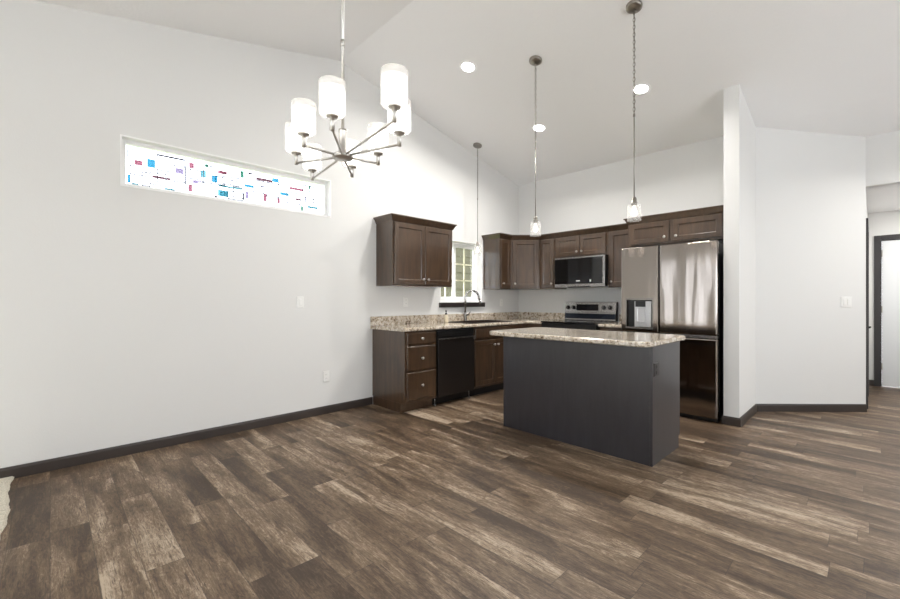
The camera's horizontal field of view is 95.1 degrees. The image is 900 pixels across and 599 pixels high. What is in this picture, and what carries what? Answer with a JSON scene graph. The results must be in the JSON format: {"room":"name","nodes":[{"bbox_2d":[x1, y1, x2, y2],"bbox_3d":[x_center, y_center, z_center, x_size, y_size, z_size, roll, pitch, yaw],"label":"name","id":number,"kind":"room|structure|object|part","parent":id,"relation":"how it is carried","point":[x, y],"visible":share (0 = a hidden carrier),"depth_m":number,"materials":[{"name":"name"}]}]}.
{"room":"open-plan kitchen","nodes":[
{"label":"open-plan kitchen","id":0,"kind":"room"},
{"bbox_2d":[0,0,518,467],"bbox_3d":[-1.983,-0.725,3.852,8.823,3.865,0.150,0,0,-44],"label":"wall","id":1,"kind":"structure","parent":0,"point":[128,315],"depth_m":3.44,"materials":[{"name":"white paint"}]},
{"bbox_2d":[0,397,372,478],"bbox_3d":[-2.943,1.167,2.806,5.688,0.083,0.014,0,0,-44],"label":"baseboard","id":2,"kind":"structure","parent":1,"relation":"attached to","point":[42,466],"depth_m":3.37,"materials":[{"name":"grey"}]},
{"bbox_2d":[120,134,330,217],"bbox_3d":[-1.969,-1.087,3.863,1.780,0.398,0.154,0,0,-44],"label":"window","id":3,"kind":"structure","parent":1,"relation":"in","point":[125,140],"depth_m":3.73,"materials":[{"name":"white plastic"}]},
{"bbox_3d":[-2.000,-1.075,3.851,1.618,0.305,0.005,0,0,-44],"label":"coloured glass","id":4,"kind":"part","parent":3,"relation":"part of","materials":[{"name":"glass"}]},
{"bbox_2d":[297,296,303,307],"bbox_3d":[-1.522,0.020,4.188,0.072,0.115,0.010,0,0,-44],"label":"light switch","id":5,"kind":"object","parent":1,"relation":"attached to","point":[300,300],"visible":1,"depth_m":4.18,"materials":[{"name":"white plastic"}]},
{"bbox_2d":[323,371,328,381],"bbox_3d":[-1.318,0.812,4.387,0.072,0.115,0.009,0,0,-44],"label":"wall outlet","id":6,"kind":"object","parent":1,"relation":"attached to","point":[325,373],"visible":1,"depth_m":4.38,"materials":[{"name":"white plastic"}]},
{"bbox_2d":[403,297,407,306],"bbox_3d":[-0.551,0.023,5.132,0.072,0.115,0.009,0,0,-44],"label":"wall outlet","id":7,"kind":"object","parent":1,"relation":"attached to","point":[405,299],"visible":1,"depth_m":5.13,"materials":[{"name":"white plastic"}]},
{"bbox_2d":[373,213,456,287],"bbox_3d":[-0.401,-0.564,5.030,1.023,0.799,0.364,0,0,-44],"label":"upper cabinet","id":8,"kind":"object","parent":1,"relation":"attached to","point":[410,251],"visible":1,"depth_m":4.81,"materials":[{"name":"brown wood"}]},
{"bbox_3d":[-0.464,-0.533,4.770,0.446,0.698,0.020,0,0,-44],"label":"door","id":9,"kind":"part","parent":8,"relation":"part of","materials":[{"name":"brown wood"}]},
{"bbox_3d":[-0.403,-0.929,5.032,1.023,0.068,0.360,0,0,-44],"label":"crown moulding","id":10,"kind":"part","parent":8,"relation":"part of","materials":[{"name":"brown wood"}]},
{"bbox_3d":[-0.140,-0.533,5.085,0.446,0.698,0.020,0,0,-44],"label":"door","id":11,"kind":"part","parent":8,"relation":"part of","materials":[{"name":"brown wood"}]},
{"bbox_2d":[439,240,484,307],"bbox_3d":[0.135,-0.369,5.885,0.905,0.935,0.185,0,0,-44],"label":"window","id":12,"kind":"structure","parent":1,"relation":"in","point":[453,301],"depth_m":6.03,"materials":[{"name":"white plastic"}]},
{"bbox_3d":[-0.065,-0.402,5.795,0.358,0.776,0.025,0,0,-44],"label":"sash","id":13,"kind":"part","parent":12,"relation":"part of","materials":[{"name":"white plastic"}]},
{"bbox_3d":[0.089,-0.402,5.926,0.831,0.846,0.062,0,0,-44],"label":"frame","id":14,"kind":"part","parent":12,"relation":"part of","materials":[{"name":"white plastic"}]},
{"bbox_3d":[0.153,0.066,5.867,0.905,0.065,0.135,0,0,-44],"label":"sill","id":15,"kind":"part","parent":12,"relation":"part of","materials":[{"name":"black wood"}]},
{"bbox_3d":[0.208,-0.402,6.032,0.443,0.776,0.025,0,0,-44],"label":"sash","id":16,"kind":"part","parent":12,"relation":"part of","materials":[{"name":"white plastic"}]},
{"bbox_2d":[456,249,472,296],"bbox_3d":[0.207,-0.402,6.032,0.371,0.704,0.014,0,0,-44],"label":"grille","id":17,"kind":"object","parent":12,"relation":"attached to","point":[463,264],"depth_m":6.03,"materials":[{"name":"beige"}]},
{"bbox_2d":[481,233,511,288],"bbox_3d":[0.699,-0.564,6.098,0.290,0.799,0.364,0,0,-44],"label":"upper cabinet","id":18,"kind":"object","parent":1,"relation":"attached to","point":[497,246],"visible":1,"depth_m":6.02,"materials":[{"name":"brown wood"}]},
{"bbox_3d":[0.697,-0.929,6.100,0.290,0.068,0.360,0,0,-44],"label":"crown moulding","id":19,"kind":"part","parent":18,"relation":"part of","materials":[{"name":"brown wood"}]},
{"bbox_3d":[0.812,-0.533,6.009,0.218,0.698,0.020,0,0,-44],"label":"door","id":20,"kind":"part","parent":18,"relation":"part of","materials":[{"name":"brown wood"}]},
{"bbox_2d":[494,235,550,289],"bbox_3d":[1.116,-0.564,6.309,0.655,0.799,0.644,0,0,-44],"label":"upper cabinet","id":21,"kind":"object","parent":1,"relation":"attached to","point":[525,249],"visible":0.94,"depth_m":6.09,"materials":[{"name":"brown wood"}]},
{"bbox_3d":[1.112,-0.533,6.096,0.374,0.698,0.020,0,0,0],"label":"door","id":22,"kind":"part","parent":21,"relation":"part of","materials":[{"name":"brown wood"}]},
{"bbox_3d":[1.112,-0.929,6.084,0.429,0.068,0.040,0,0,0],"label":"crown moulding","id":23,"kind":"part","parent":21,"relation":"part of","materials":[{"name":"brown wood"}]},
{"bbox_2d":[0,386,899,598],"bbox_3d":[1.721,1.248,2.139,11.750,0.080,7.770,0,0,-44],"label":"floor","id":24,"kind":"structure","parent":0,"point":[445,500],"depth_m":2.34,"materials":[{"name":"wood"}]},
{"bbox_2d":[0,476,13,534],"bbox_3d":[-1.417,1.196,-0.781,2.800,0.022,7.254,0,0,-44],"label":"area rug","id":25,"kind":"object","parent":24,"relation":"on","point":[5,482],"visible":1,"depth_m":2.44,"materials":[{"name":"beige fabric"}]},
{"bbox_2d":[372,329,435,412],"bbox_3d":[-0.513,0.770,4.713,0.449,0.876,0.656,0,0,-44],"label":"base cabinet","id":26,"kind":"object","parent":24,"relation":"on","point":[403,363],"visible":1,"depth_m":4.52,"materials":[{"name":"brown wood"}]},
{"bbox_3d":[-0.313,0.925,4.505,0.405,0.295,0.020,0,0,-44],"label":"drawer","id":27,"kind":"part","parent":26,"relation":"part of","materials":[{"name":"brown wood"}]},
{"bbox_3d":[-0.313,0.630,4.505,0.405,0.265,0.020,0,0,-44],"label":"drawer","id":28,"kind":"part","parent":26,"relation":"part of","materials":[{"name":"brown wood"}]},
{"bbox_3d":[-0.313,0.418,4.505,0.405,0.130,0.020,0,0,-44],"label":"drawer","id":29,"kind":"part","parent":26,"relation":"part of","materials":[{"name":"brown wood"}]},
{"bbox_2d":[432,328,474,405],"bbox_3d":[-0.127,0.776,5.087,0.618,0.864,0.626,0,0,-44],"label":"dishwasher","id":30,"kind":"object","parent":24,"relation":"on","point":[455,346],"visible":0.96,"depth_m":4.85,"materials":[{"name":"black plastic"}]},
{"bbox_3d":[0.074,0.770,4.880,0.601,0.665,0.030,0,0,-44],"label":"door","id":31,"kind":"part","parent":30,"relation":"part of","materials":[{"name":"black metal"}]},
{"bbox_3d":[0.070,0.383,4.885,0.601,0.060,0.018,0,0,-44],"label":"control panel","id":32,"kind":"part","parent":30,"relation":"part of","materials":[{"name":"black plastic"}]},
{"bbox_3d":[0.083,0.445,4.860,0.579,0.012,0.010,0,0,-44],"label":"trim","id":33,"kind":"part","parent":30,"relation":"part of","materials":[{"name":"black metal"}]},
{"bbox_2d":[468,324,514,395],"bbox_3d":[0.403,0.770,5.603,0.854,0.876,0.656,0,0,-44],"label":"base cabinet","id":34,"kind":"object","parent":24,"relation":"on","point":[488,349],"visible":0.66,"depth_m":5.29,"materials":[{"name":"brown wood"}]},
{"bbox_3d":[0.449,0.790,5.245,0.388,0.565,0.020,0,0,-44],"label":"door","id":35,"kind":"part","parent":34,"relation":"part of","materials":[{"name":"brown wood"}]},
{"bbox_3d":[0.731,0.790,5.519,0.388,0.565,0.020,0,0,-44],"label":"door","id":36,"kind":"part","parent":34,"relation":"part of","materials":[{"name":"brown wood"}]},
{"bbox_2d":[515,323,540,328],"bbox_3d":[1.110,0.770,6.136,0.898,0.876,0.877,0,0,-44],"label":"base cabinet","id":37,"kind":"object","parent":24,"relation":"on","point":[527,325],"visible":0.12,"depth_m":5.80,"materials":[{"name":"brown wood"}]},
{"bbox_2d":[370,312,564,331],"bbox_3d":[0.409,0.262,5.455,2.858,0.140,0.883,0,0,-44],"label":"countertop","id":38,"kind":"structure","parent":37,"relation":"on","point":[407,323],"depth_m":5.36,"materials":[{"name":"stone"}]},
{"bbox_2d":[444,310,448,322],"bbox_3d":[-0.048,0.214,5.424,0.066,0.159,0.075,0,0,-44],"label":"soap bottle","id":39,"kind":"object","parent":38,"relation":"on","point":[446,318],"visible":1,"depth_m":5.40,"materials":[{"name":"beige plastic"}]},
{"bbox_2d":[463,290,480,320],"bbox_3d":[0.323,0.072,5.856,0.284,0.443,0.054,0,0,-22],"label":"faucet","id":40,"kind":"object","parent":38,"relation":"on","point":[467,292],"visible":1,"depth_m":5.81,"materials":[{"name":"silver metal"}]},
{"bbox_3d":[0.320,0.019,5.859,0.256,0.338,0.029,0,0,-24],"label":"spout","id":41,"kind":"part","parent":40,"relation":"part of","materials":[{"name":"silver metal"}]},
{"bbox_2d":[449,320,509,323],"bbox_3d":[0.398,0.388,5.597,0.804,0.201,0.499,0,0,-44],"label":"sink","id":42,"kind":"object","parent":38,"relation":"in","point":[469,321],"visible":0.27,"depth_m":5.81,"materials":[{"name":"black"}]},
{"bbox_2d":[461,320,498,322],"bbox_3d":[0.398,0.391,5.597,0.772,0.194,0.467,0,0,-44],"label":"basin","id":43,"kind":"object","parent":42,"relation":"in","point":[470,321],"depth_m":5.86,"materials":[{"name":"black"}]},
{"bbox_2d":[541,302,617,329],"bbox_3d":[1.748,0.601,5.581,0.737,1.155,0.788,0,0,-44],"label":"range","id":44,"kind":"object","parent":24,"relation":"on","point":[577,314],"visible":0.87,"depth_m":5.64,"materials":[{"name":"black metal"}]},
{"bbox_3d":[1.535,0.353,5.375,0.028,0.090,0.782,0,0,-44],"label":"rail","id":45,"kind":"part","parent":44,"relation":"part of","materials":[{"name":"black plastic"}]},
{"bbox_2d":[541,320,613,324],"bbox_3d":[1.735,0.294,5.569,0.612,0.016,0.788,0,0,-44],"label":"cooktop","id":46,"kind":"object","parent":44,"relation":"in","point":[552,322],"depth_m":5.52,"materials":[{"name":"black glass"}]},
{"bbox_3d":[1.952,0.270,5.789,0.010,0.016,0.762,0,0,-44],"label":"trim","id":47,"kind":"part","parent":44,"relation":"part of","materials":[{"name":"silver metal"}]},
{"bbox_3d":[1.966,0.099,5.803,0.025,0.148,0.762,0,0,-44],"label":"control panel","id":48,"kind":"part","parent":44,"relation":"part of","materials":[{"name":"silver metal"}]},
{"bbox_2d":[503,336,679,466],"bbox_3d":[1.216,0.770,3.689,0.636,0.876,1.366,0,0,-44],"label":"kitchen island","id":49,"kind":"object","parent":24,"relation":"on","point":[602,398],"visible":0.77,"depth_m":3.32,"materials":[{"name":"grey wood"}]},
{"bbox_3d":[0.529,0.770,3.957,0.024,0.875,0.024,0,0,-44],"label":"corner trim","id":50,"kind":"part","parent":49,"relation":"part of","materials":[{"name":"black wood"}]},
{"bbox_2d":[489,327,684,346],"bbox_3d":[1.169,0.312,3.689,0.862,0.039,1.493,0,0,-44],"label":"island countertop","id":51,"kind":"structure","parent":49,"relation":"on","point":[633,339],"depth_m":3.42,"materials":[{"name":"stone"}]},
{"bbox_3d":[1.464,0.770,2.994,0.024,0.875,0.024,0,0,-44],"label":"corner trim","id":52,"kind":"part","parent":49,"relation":"part of","materials":[{"name":"black wood"}]},
{"bbox_2d":[653,362,658,376],"bbox_3d":[1.522,0.510,3.033,0.100,0.100,0.009,0,0,-44],"label":"island outlet","id":53,"kind":"object","parent":49,"relation":"attached to","point":[655,365],"visible":1,"depth_m":3.02,"materials":[{"name":"black plastic"}]},
{"bbox_3d":[1.684,0.770,3.202,0.598,0.875,0.008,0,0,-44],"label":"panel","id":54,"kind":"part","parent":49,"relation":"part of","materials":[{"name":"black wood"}]},
{"bbox_2d":[599,327,621,331],"bbox_3d":[2.205,0.770,5.205,0.630,0.876,0.375,0,0,-44],"label":"base cabinet","id":55,"kind":"object","parent":24,"relation":"on","point":[600,328],"visible":0.12,"depth_m":5.03,"materials":[{"name":"brown wood"}]},
{"bbox_2d":[598,314,621,327],"bbox_3d":[2.201,0.262,5.204,0.637,0.140,0.382,0,0,-44],"label":"countertop","id":56,"kind":"structure","parent":55,"relation":"on","point":[615,324],"depth_m":5.07,"materials":[{"name":"stone"}]},
{"bbox_3d":[1.986,0.418,4.992,0.020,0.130,0.345,0,0,-44],"label":"drawer","id":57,"kind":"part","parent":55,"relation":"part of","materials":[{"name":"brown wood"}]},
{"bbox_2d":[622,240,723,422],"bbox_3d":[2.569,0.309,4.628,0.831,1.792,0.941,0,0,-44],"label":"refrigerator","id":58,"kind":"object","parent":24,"relation":"on","point":[677,289],"visible":0.62,"depth_m":4.20,"materials":[{"name":"silver metal"}]},
{"bbox_3d":[2.082,0.146,4.535,0.002,0.338,0.294,0,0,-44],"label":"dispenser frame","id":59,"kind":"part","parent":58,"relation":"part of","materials":[{"name":"grey"}]},
{"bbox_3d":[2.109,-0.119,4.560,0.070,0.935,0.399,0,0,-44],"label":"door","id":60,"kind":"part","parent":58,"relation":"part of","materials":[{"name":"silver metal"}]},
{"bbox_3d":[2.120,0.153,4.525,0.020,0.280,0.174,0,0,-44],"label":"dispenser panel","id":61,"kind":"part","parent":58,"relation":"part of","materials":[{"name":"grey"}]},
{"bbox_3d":[2.440,-0.119,4.220,0.070,0.935,0.534,0,0,-44],"label":"door","id":62,"kind":"part","parent":58,"relation":"part of","materials":[{"name":"silver metal"}]},
{"bbox_3d":[2.440,0.773,4.220,0.070,0.780,0.534,0,0,-44],"label":"door","id":63,"kind":"part","parent":58,"relation":"part of","materials":[{"name":"silver metal"}]},
{"bbox_2d":[33,0,899,185],"bbox_3d":[0.952,-2.062,1.392,9.605,1.351,7.770,0,0,-44],"label":"ceiling","id":64,"kind":"structure","parent":0,"point":[820,66],"depth_m":3.87,"materials":[{"name":"white paint"}]},
{"bbox_2d":[286,0,409,180],"bbox_3d":[-0.449,-1.464,1.759,0.444,1.712,0.945,0,0,-44],"label":"chandelier","id":65,"kind":"object","parent":64,"relation":"hanging from","point":[394,84],"visible":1,"depth_m":1.63,"materials":[{"name":"white glass"}]},
{"bbox_3d":[-0.695,-0.716,1.860,0.085,0.096,0.085,0,0,-44],"label":"lamp shade","id":66,"kind":"part","parent":65,"relation":"part of","materials":[{"name":"white glass"}]},
{"bbox_3d":[-0.586,-0.716,1.649,0.085,0.096,0.085,0,0,-44],"label":"lamp shade","id":67,"kind":"part","parent":65,"relation":"part of","materials":[{"name":"white glass"}]},
{"bbox_3d":[-0.704,-0.716,2.104,0.085,0.096,0.085,0,0,-44],"label":"lamp shade","id":68,"kind":"part","parent":65,"relation":"part of","materials":[{"name":"white glass"}]},
{"bbox_3d":[-0.596,-0.631,1.826,0.225,0.041,0.017,0,0,19],"label":"arm","id":69,"kind":"part","parent":65,"relation":"part of","materials":[{"name":"silver metal"}]},
{"bbox_3d":[-0.536,-0.631,1.697,0.155,0.041,0.018,0,0,-44],"label":"arm","id":70,"kind":"part","parent":65,"relation":"part of","materials":[{"name":"silver metal"}]},
{"bbox_3d":[-0.596,-0.631,1.954,0.017,0.041,0.385,0,0,-36],"label":"arm","id":71,"kind":"part","parent":65,"relation":"part of","materials":[{"name":"silver metal"}]},
{"bbox_3d":[-0.425,-0.716,1.488,0.085,0.096,0.085,0,0,-44],"label":"lamp shade","id":72,"kind":"part","parent":65,"relation":"part of","materials":[{"name":"white"}]},
{"bbox_3d":[-0.444,-0.631,1.613,0.017,0.041,0.269,0,0,-8],"label":"arm","id":73,"kind":"part","parent":65,"relation":"part of","materials":[{"name":"silver metal"}]},
{"bbox_3d":[-0.463,-1.501,1.776,0.019,1.561,0.019,0,0,-44],"label":"stem","id":74,"kind":"part","parent":65,"relation":"part of","materials":[{"name":"silver metal"}]},
{"bbox_3d":[-0.476,-0.631,1.933,0.017,0.041,0.255,0,0,-6],"label":"arm","id":75,"kind":"part","parent":65,"relation":"part of","materials":[{"name":"silver metal"}]},
{"bbox_3d":[-0.488,-0.716,2.051,0.085,0.096,0.085,0,0,-44],"label":"lamp shade","id":76,"kind":"part","parent":65,"relation":"part of","materials":[{"name":"white glass"}]},
{"bbox_3d":[-0.379,-0.631,1.832,0.142,0.041,0.017,0,0,-33],"label":"arm","id":77,"kind":"part","parent":65,"relation":"part of","materials":[{"name":"silver metal"}]},
{"bbox_3d":[-0.314,-0.631,1.582,0.017,0.041,0.430,0,0,-37],"label":"arm","id":78,"kind":"part","parent":65,"relation":"part of","materials":[{"name":"silver metal"}]},
{"bbox_3d":[-0.314,-0.631,1.699,0.275,0.041,0.017,0,0,29],"label":"arm","id":79,"kind":"part","parent":65,"relation":"part of","materials":[{"name":"silver metal"}]},
{"bbox_3d":[-0.326,-0.716,1.866,0.085,0.096,0.085,0,0,-44],"label":"lamp shade","id":80,"kind":"part","parent":65,"relation":"part of","materials":[{"name":"white glass"}]},
{"bbox_3d":[-0.191,-0.716,1.416,0.085,0.096,0.085,0,0,-44],"label":"lamp shade","id":81,"kind":"part","parent":65,"relation":"part of","materials":[{"name":"white glass"}]},
{"bbox_3d":[-0.202,-0.716,1.637,0.085,0.096,0.085,0,0,-44],"label":"lamp shade","id":82,"kind":"part","parent":65,"relation":"part of","materials":[{"name":"white glass"}]},
{"bbox_2d":[459,60,476,72],"bbox_3d":[0.188,-2.424,4.283,0.179,0.043,0.184,0,0,-44],"label":"recessed light","id":83,"kind":"object","parent":64,"relation":"in","point":[466,66],"visible":1,"depth_m":4.28,"materials":[{"name":"white plastic"}]},
{"bbox_2d":[473,143,481,252],"bbox_3d":[0.383,-1.399,5.739,0.124,1.554,0.124,0,0,-44],"label":"pendant light","id":84,"kind":"object","parent":64,"relation":"hanging from","point":[475,145],"visible":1,"depth_m":5.74,"materials":[{"name":"grey metal"}]},
{"bbox_3d":[0.384,-1.119,5.740,0.016,0.614,0.016,0,0,-44],"label":"stem","id":85,"kind":"part","parent":84,"relation":"part of","materials":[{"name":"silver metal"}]},
{"bbox_2d":[529,55,541,232],"bbox_3d":[0.838,-1.500,4.040,0.124,1.741,0.124,0,0,-44],"label":"pendant light","id":86,"kind":"object","parent":64,"relation":"hanging from","point":[535,60],"visible":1,"depth_m":4.04,"materials":[{"name":"grey metal"}]},
{"bbox_3d":[0.840,-1.161,4.041,0.016,0.681,0.016,0,0,-44],"label":"stem","id":87,"kind":"part","parent":86,"relation":"part of","materials":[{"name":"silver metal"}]},
{"bbox_3d":[0.840,-0.709,4.041,0.051,0.091,0.051,0,0,-44],"label":"bulb","id":88,"kind":"part","parent":86,"relation":"part of","materials":[{"name":"white glass"}]},
{"bbox_3d":[0.840,-1.897,4.041,0.016,0.823,0.016,0,0,1],"label":"chain","id":89,"kind":"part","parent":86,"relation":"part of","materials":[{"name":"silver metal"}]},
{"bbox_2d":[532,124,546,131],"bbox_3d":[1.109,-2.142,5.123,0.179,0.043,0.184,0,0,-44],"label":"recessed light","id":90,"kind":"object","parent":64,"relation":"in","point":[539,127],"visible":1,"depth_m":5.12,"materials":[{"name":"white plastic"}]},
{"bbox_2d":[626,0,642,216],"bbox_3d":[1.480,-1.509,3.313,0.124,1.744,0.124,0,0,-44],"label":"pendant light","id":91,"kind":"object","parent":64,"relation":"hanging from","point":[633,7],"visible":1,"depth_m":3.31,"materials":[{"name":"grey metal"}]},
{"bbox_3d":[1.482,-1.164,3.314,0.016,0.674,0.016,0,0,-44],"label":"stem","id":92,"kind":"part","parent":91,"relation":"part of","materials":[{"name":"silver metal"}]},
{"bbox_3d":[1.482,-1.912,3.314,0.016,0.853,0.016,0,0,1],"label":"chain","id":93,"kind":"part","parent":91,"relation":"part of","materials":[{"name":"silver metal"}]},
{"bbox_3d":[1.485,-1.910,3.311,0.003,0.846,0.003,0,0,-44],"label":"cord","id":94,"kind":"part","parent":91,"relation":"part of","materials":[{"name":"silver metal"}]},
{"bbox_3d":[1.482,-0.716,3.314,0.051,0.091,0.051,0,0,-44],"label":"bulb","id":95,"kind":"part","parent":91,"relation":"part of","materials":[{"name":"white glass"}]},
{"bbox_2d":[631,83,650,94],"bbox_3d":[1.948,-2.151,4.198,0.179,0.043,0.184,0,0,-44],"label":"recessed light","id":96,"kind":"object","parent":64,"relation":"in","point":[641,88],"visible":0.89,"depth_m":4.19,"materials":[{"name":"white"}]},
{"bbox_2d":[519,136,723,321],"bbox_3d":[2.232,-0.356,5.737,0.150,3.129,3.320,0,0,-44],"label":"wall","id":97,"kind":"structure","parent":0,"point":[689,176],"depth_m":5.61,"materials":[{"name":"white paint"}]},
{"bbox_2d":[539,233,566,289],"bbox_3d":[1.516,-0.564,6.104,0.364,0.799,0.261,0,0,-44],"label":"upper cabinet","id":98,"kind":"object","parent":97,"relation":"attached to","point":[547,241],"visible":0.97,"depth_m":6.00,"materials":[{"name":"brown wood"}]},
{"bbox_3d":[1.415,-0.533,6.004,0.020,0.698,0.232,0,0,-44],"label":"door","id":99,"kind":"part","parent":98,"relation":"part of","materials":[{"name":"brown wood"}]},
{"bbox_3d":[1.407,-0.929,5.998,0.040,0.068,0.261,0,0,-44],"label":"crown moulding","id":100,"kind":"part","parent":98,"relation":"part of","materials":[{"name":"brown wood"}]},
{"bbox_2d":[554,226,607,258],"bbox_3d":[1.879,-0.777,5.731,0.364,0.371,0.777,0,0,-44],"label":"upper cabinet","id":101,"kind":"object","parent":97,"relation":"attached to","point":[588,241],"visible":0.92,"depth_m":5.59,"materials":[{"name":"brown wood"}]},
{"bbox_3d":[1.648,-0.747,5.764,0.020,0.270,0.366,0,0,-44],"label":"door","id":102,"kind":"part","parent":101,"relation":"part of","materials":[{"name":"brown wood"}]},
{"bbox_3d":[1.770,-0.929,5.624,0.040,0.068,0.777,0,0,-44],"label":"crown moulding","id":103,"kind":"part","parent":101,"relation":"part of","materials":[{"name":"brown wood"}]},
{"bbox_2d":[555,254,607,287],"bbox_3d":[1.875,-0.380,5.682,0.431,0.419,0.730,0,0,-44],"label":"microwave","id":104,"kind":"object","parent":101,"relation":"attached to","point":[582,271],"visible":0.96,"depth_m":5.50,"materials":[{"name":"black plastic"}]},
{"bbox_3d":[1.907,-0.747,5.497,0.020,0.270,0.366,0,0,-44],"label":"door","id":105,"kind":"part","parent":101,"relation":"part of","materials":[{"name":"brown wood"}]},
{"bbox_2d":[607,223,628,287],"bbox_3d":[2.288,-0.564,5.310,0.364,0.799,0.391,0,0,-44],"label":"upper cabinet","id":106,"kind":"object","parent":97,"relation":"attached to","point":[618,233],"visible":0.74,"depth_m":5.27,"materials":[{"name":"brown wood"}]},
{"bbox_3d":[2.178,-0.929,5.204,0.040,0.068,0.391,0,0,-44],"label":"crown moulding","id":107,"kind":"part","parent":106,"relation":"part of","materials":[{"name":"brown wood"}]},
{"bbox_2d":[623,205,723,247],"bbox_3d":[2.648,-0.795,4.729,0.658,0.336,1.044,0,0,-44],"label":"upper cabinet","id":108,"kind":"object","parent":97,"relation":"attached to","point":[706,223],"visible":0.88,"depth_m":4.48,"materials":[{"name":"brown wood"}]},
{"bbox_3d":[2.272,-0.764,4.701,0.020,0.235,0.430,0,0,-44],"label":"door","id":109,"kind":"part","parent":108,"relation":"part of","materials":[{"name":"brown wood"}]},
{"bbox_3d":[2.520,-0.929,4.606,0.283,0.068,1.044,0,0,-44],"label":"crown moulding","id":110,"kind":"part","parent":108,"relation":"part of","materials":[{"name":"brown wood"}]},
{"bbox_3d":[2.609,-0.764,4.354,0.020,0.235,0.460,0,0,-44],"label":"door","id":111,"kind":"part","parent":108,"relation":"part of","materials":[{"name":"brown wood"}]},
{"bbox_2d":[724,84,755,417],"bbox_3d":[3.004,-0.447,4.255,0.800,3.311,0.129,0,0,-44],"label":"wall","id":112,"kind":"structure","parent":0,"point":[739,125],"depth_m":4.00,"materials":[{"name":"white paint"}]},
{"bbox_2d":[756,127,865,403],"bbox_3d":[3.962,-0.359,4.561,1.279,3.134,0.191,0,0,1],"label":"wall","id":113,"kind":"structure","parent":0,"point":[811,186],"depth_m":4.47,"materials":[{"name":"white paint"}]},
{"bbox_2d":[721,404,866,426],"bbox_3d":[3.545,1.167,4.346,1.895,0.083,0.374,0,0,-17],"label":"baseboard","id":114,"kind":"structure","parent":113,"relation":"attached to","point":[727,420],"depth_m":4.45,"materials":[{"name":"grey"}]},
{"bbox_2d":[841,297,851,306],"bbox_3d":[4.291,0.020,4.455,0.115,0.115,0.010,0,0,1],"label":"light switch","id":115,"kind":"object","parent":113,"relation":"attached to","point":[845,301],"visible":1,"depth_m":4.45,"materials":[{"name":"white plastic"}]},
{"bbox_2d":[866,130,899,187],"bbox_3d":[5.785,-1.520,3.222,0.120,0.576,3.562,0,0,-44],"label":"wall","id":116,"kind":"structure","parent":0,"point":[882,150],"depth_m":4.37,"materials":[{"name":"white paint"}]},
{"bbox_2d":[866,184,899,212],"bbox_3d":[5.898,-1.282,4.717,2.165,0.100,2.050,0,0,-44],"label":"ceiling","id":117,"kind":"structure","parent":0,"point":[885,198],"depth_m":4.99,"materials":[{"name":"white paint"}]},
{"bbox_2d":[868,210,899,379],"bbox_3d":[6.552,-0.012,5.318,0.150,2.440,1.900,0,0,-44],"label":"wall","id":118,"kind":"structure","parent":0,"point":[888,222],"depth_m":5.81,"materials":[{"name":"white paint"}]},
{"bbox_2d":[874,234,899,387],"bbox_3d":[6.334,0.152,5.482,0.134,2.112,0.962,0,0,-44],"label":"door","id":119,"kind":"structure","parent":118,"relation":"in","point":[886,247],"depth_m":5.72,"materials":[{"name":"white paint"}]},
{"bbox_3d":[5.273,-0.012,5.304,2.045,2.440,0.138,0,0,-44],"label":"wall","id":120,"kind":"structure","parent":0,"visible":0},
{"bbox_2d":[866,218,870,408],"bbox_3d":[4.916,0.148,4.928,0.920,2.120,0.180,0,0,-44],"label":"door","id":121,"kind":"structure","parent":120,"relation":"in","point":[867,222],"depth_m":4.57,"materials":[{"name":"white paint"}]},
{"bbox_3d":[4.908,0.148,4.937,0.920,2.120,0.156,0,0,-44],"label":"frame","id":122,"kind":"part","parent":121,"relation":"part of","materials":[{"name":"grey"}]},
{"bbox_2d":[869,380,873,385],"bbox_3d":[5.631,1.167,5.512,0.900,0.083,0.062,0,0,-44],"label":"baseboard","id":123,"kind":"structure","parent":120,"relation":"attached to","point":[871,382],"depth_m":5.81,"materials":[{"name":"grey"}]},
{"label":"outside","id":124,"kind":"structure","parent":0,"visible":0},
{"bbox_3d":[-3.122,1.608,9.674,17.000,0.200,9.770,0,0,-44],"label":"ground","id":125,"kind":"structure","parent":124,"visible":0},
{"bbox_2d":[441,248,471,296],"bbox_3d":[0.712,-0.592,12.401,6.300,4.200,3.000,0,0,-44],"label":"house","id":126,"kind":"structure","parent":125,"relation":"on","point":[459,252],"depth_m":10.34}
]}

